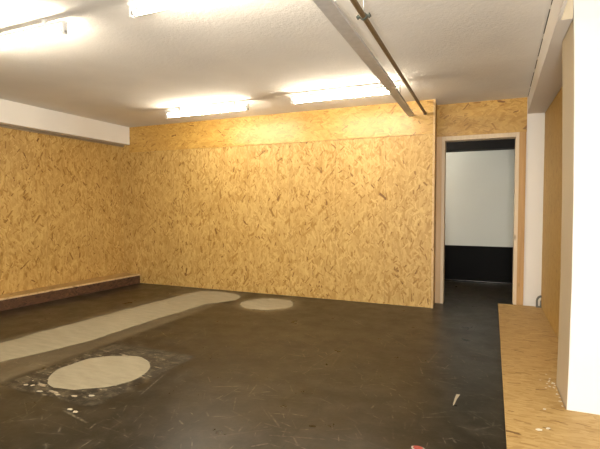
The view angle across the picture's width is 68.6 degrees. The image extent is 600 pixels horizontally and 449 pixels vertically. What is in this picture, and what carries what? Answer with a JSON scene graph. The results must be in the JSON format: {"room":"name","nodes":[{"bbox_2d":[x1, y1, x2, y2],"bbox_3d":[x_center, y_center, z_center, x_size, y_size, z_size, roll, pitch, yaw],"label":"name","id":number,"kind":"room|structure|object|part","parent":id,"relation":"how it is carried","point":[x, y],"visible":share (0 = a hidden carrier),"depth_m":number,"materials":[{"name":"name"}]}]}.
{"room":"empty workshop","nodes":[
{"label":"empty workshop","id":0,"kind":"room"},
{"bbox_2d":[0,127,123,294],"bbox_3d":[-4.729,-0.175,3.614,0.260,2.570,8.340,1,2,23],"label":"wall","id":1,"kind":"structure","parent":0,"point":[61,198],"depth_m":6.26,"materials":[{"name":"beige wood"}]},
{"bbox_2d":[0,99,129,146],"bbox_3d":[-4.530,-1.300,3.485,0.174,0.310,8.340,1,2,23],"label":"beam","id":2,"kind":"structure","parent":1,"relation":"attached to","point":[13,115],"depth_m":6.10,"materials":[{"name":"white paint"}]},
{"bbox_2d":[0,280,512,448],"bbox_3d":[-0.595,1.186,3.238,8.200,0.120,10.800,1,2,23],"label":"floor","id":3,"kind":"structure","parent":0,"point":[312,373],"depth_m":3.28,"materials":[{"name":"black concrete"}]},
{"bbox_2d":[0,273,139,310],"bbox_3d":[-3.678,0.970,5.322,0.363,0.151,4.425,1,2,23],"label":"ledge","id":4,"kind":"object","parent":3,"relation":"on","point":[60,291],"visible":1,"depth_m":6.12,"materials":[{"name":"brown wood"}]},
{"bbox_2d":[48,356,149,389],"bbox_3d":[-1.510,1.119,3.365,0.702,0.002,0.726,1,2,23],"label":"floor patch","id":5,"kind":"object","parent":3,"relation":"on","point":[106,371],"visible":1,"depth_m":3.33,"materials":[{"name":"cement filler"}]},
{"bbox_2d":[0,291,240,361],"bbox_3d":[-2.115,1.077,4.466,0.906,0.002,4.526,1,2,27],"label":"strip","id":6,"kind":"object","parent":3,"relation":"on","point":[97,327],"visible":1,"depth_m":4.66,"materials":[{"name":"cement filler"}]},
{"bbox_2d":[240,298,292,309],"bbox_3d":[-0.423,1.029,5.707,0.700,0.002,0.670,1,2,23],"label":"floor patch","id":7,"kind":"object","parent":3,"relation":"on","point":[259,304],"visible":1,"depth_m":5.66,"materials":[{"name":"beige concrete"}]},
{"bbox_2d":[411,446,424,448],"bbox_3d":[0.610,1.158,2.276,0.070,0.010,0.055,1,2,23],"label":"scrap","id":8,"kind":"object","parent":3,"relation":"on","point":[412,447],"visible":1,"depth_m":2.27,"materials":[{"name":"plastic"}]},
{"bbox_2d":[498,303,599,448],"bbox_3d":[2.261,1.113,2.804,1.808,0.060,5.050,1,2,23],"label":"platform","id":9,"kind":"object","parent":3,"relation":"on","point":[528,341],"visible":0.89,"depth_m":2.85,"materials":[{"name":"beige wood"}]},
{"bbox_2d":[536,295,541,307],"bbox_3d":[2.843,0.915,5.241,0.061,0.148,0.030,1,2,23],"label":"pipe stub","id":10,"kind":"object","parent":9,"relation":"on","point":[540,296],"visible":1,"depth_m":5.23,"materials":[{"name":"plastic"}]},
{"bbox_2d":[556,0,599,414],"bbox_3d":[2.500,-0.127,2.382,1.875,2.570,0.430,1,2,23],"label":"wall pier","id":11,"kind":"object","parent":9,"relation":"on","point":[578,361],"visible":0.97,"depth_m":2.53,"materials":[{"name":"white paint"}]},
{"bbox_2d":[0,0,551,126],"bbox_3d":[-0.595,-1.502,3.134,8.200,0.120,10.800,1,2,23],"label":"ceiling","id":12,"kind":"structure","parent":0,"point":[111,66],"depth_m":3.85,"materials":[{"name":"paint"}]},
{"bbox_2d":[0,19,67,46],"bbox_3d":[-2.184,-1.382,3.263,1.260,0.130,0.040,1,2,23],"label":"lamp","id":13,"kind":"object","parent":12,"relation":"attached to","point":[63,23],"visible":1,"depth_m":3.12,"materials":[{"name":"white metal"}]},
{"bbox_2d":[128,0,204,18],"bbox_3d":[-0.491,-1.353,2.519,1.260,0.130,0.040,1,2,23],"label":"lamp","id":14,"kind":"object","parent":12,"relation":"attached to","point":[132,13],"visible":1,"depth_m":2.69,"materials":[{"name":"white plastic"}]},
{"bbox_2d":[166,101,248,118],"bbox_3d":[-1.207,-1.474,5.638,1.260,0.130,0.040,1,2,23],"label":"lamp","id":15,"kind":"object","parent":12,"relation":"attached to","point":[233,104],"visible":1,"depth_m":5.61,"materials":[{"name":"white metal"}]},
{"bbox_2d":[290,83,400,104],"bbox_3d":[0.472,-1.443,4.835,1.260,0.130,0.040,1,2,23],"label":"lamp","id":16,"kind":"object","parent":12,"relation":"attached to","point":[398,86],"visible":0.88,"depth_m":4.82,"materials":[{"name":"white plastic"}]},
{"bbox_2d":[313,0,413,116],"bbox_3d":[-0.202,-1.292,1.640,0.121,0.185,8.308,1,2,23],"label":"beam","id":17,"kind":"structure","parent":12,"relation":"hanging from","point":[330,9],"depth_m":3.08,"materials":[{"name":"white paint"}]},
{"bbox_2d":[350,0,426,114],"bbox_3d":[-0.046,-1.250,1.575,0.094,0.263,8.309,1,2,23],"label":"pipe","id":18,"kind":"object","parent":12,"relation":"attached to","point":[363,16],"visible":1,"depth_m":2.99,"materials":[{"name":"metal"}]},
{"bbox_2d":[122,99,436,307],"bbox_3d":[-0.691,-0.292,6.663,5.292,2.570,0.474,1,2,23],"label":"wall","id":19,"kind":"structure","parent":0,"point":[336,203],"depth_m":6.17,"materials":[{"name":"beige wood"}]},
{"bbox_2d":[444,149,514,282],"bbox_3d":[3.052,-0.321,7.397,3.600,2.570,0.185,1,2,23],"label":"wall","id":20,"kind":"structure","parent":0,"point":[479,195],"depth_m":7.35,"materials":[{"name":"white paint"}]},
{"bbox_2d":[444,278,511,283],"bbox_3d":[3.018,0.953,7.365,3.600,0.026,0.040,1,2,23],"label":"baseboard","id":21,"kind":"structure","parent":20,"relation":"attached to","point":[444,278],"depth_m":7.36,"materials":[{"name":"black"}]},
{"bbox_3d":[3.021,0.368,7.350,3.600,0.012,0.025,1,2,23],"label":"dado rail","id":22,"kind":"part","parent":20,"relation":"part of","materials":[{"name":"white paint"}]},
{"bbox_2d":[446,139,514,152],"bbox_3d":[2.998,-1.328,6.339,2.700,0.475,0.200,1,2,23],"label":"trim","id":23,"kind":"structure","parent":20,"relation":"attached to","point":[501,144],"depth_m":6.42,"materials":[{"name":"black paint"}]},
{"bbox_2d":[437,97,544,305],"bbox_3d":[3.140,-0.236,5.213,2.922,2.570,0.135,1,2,23],"label":"wall","id":24,"kind":"structure","parent":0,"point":[503,115],"depth_m":5.33,"materials":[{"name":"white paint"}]},
{"bbox_2d":[435,132,525,304],"bbox_3d":[2.271,-0.046,5.590,1.032,2.160,0.158,1,2,23],"label":"door frame","id":25,"kind":"structure","parent":24,"relation":"attached to","point":[520,137],"depth_m":5.41,"materials":[{"name":"brown wood"}]},
{"bbox_3d":[1.801,-0.051,5.721,0.064,2.160,0.028,1,2,23],"label":"frame post","id":26,"kind":"part","parent":25,"relation":"part of","materials":[{"name":"brown wood"}]},
{"bbox_3d":[2.687,-0.066,5.341,0.074,2.100,0.028,1,2,23],"label":"frame post","id":27,"kind":"part","parent":25,"relation":"part of","materials":[{"name":"orange wood"}]},
{"bbox_3d":[2.250,-1.328,5.486,1.037,0.410,0.015,1,2,23],"label":"header panel","id":28,"kind":"part","parent":24,"relation":"part of","materials":[{"name":"beige wood"}]},
{"bbox_2d":[541,87,561,337],"bbox_3d":[2.449,-0.191,4.044,0.115,2.570,2.590,1,2,23],"label":"wall","id":29,"kind":"structure","parent":0,"point":[552,188],"depth_m":4.46,"materials":[{"name":"beige wood"}]},
{"bbox_2d":[528,0,572,113],"bbox_3d":[1.185,-1.207,1.231,0.544,0.323,8.693,1,2,24],"label":"beam","id":30,"kind":"structure","parent":29,"relation":"attached to","point":[546,82],"depth_m":3.39,"materials":[{"name":"paint"}]}
]}

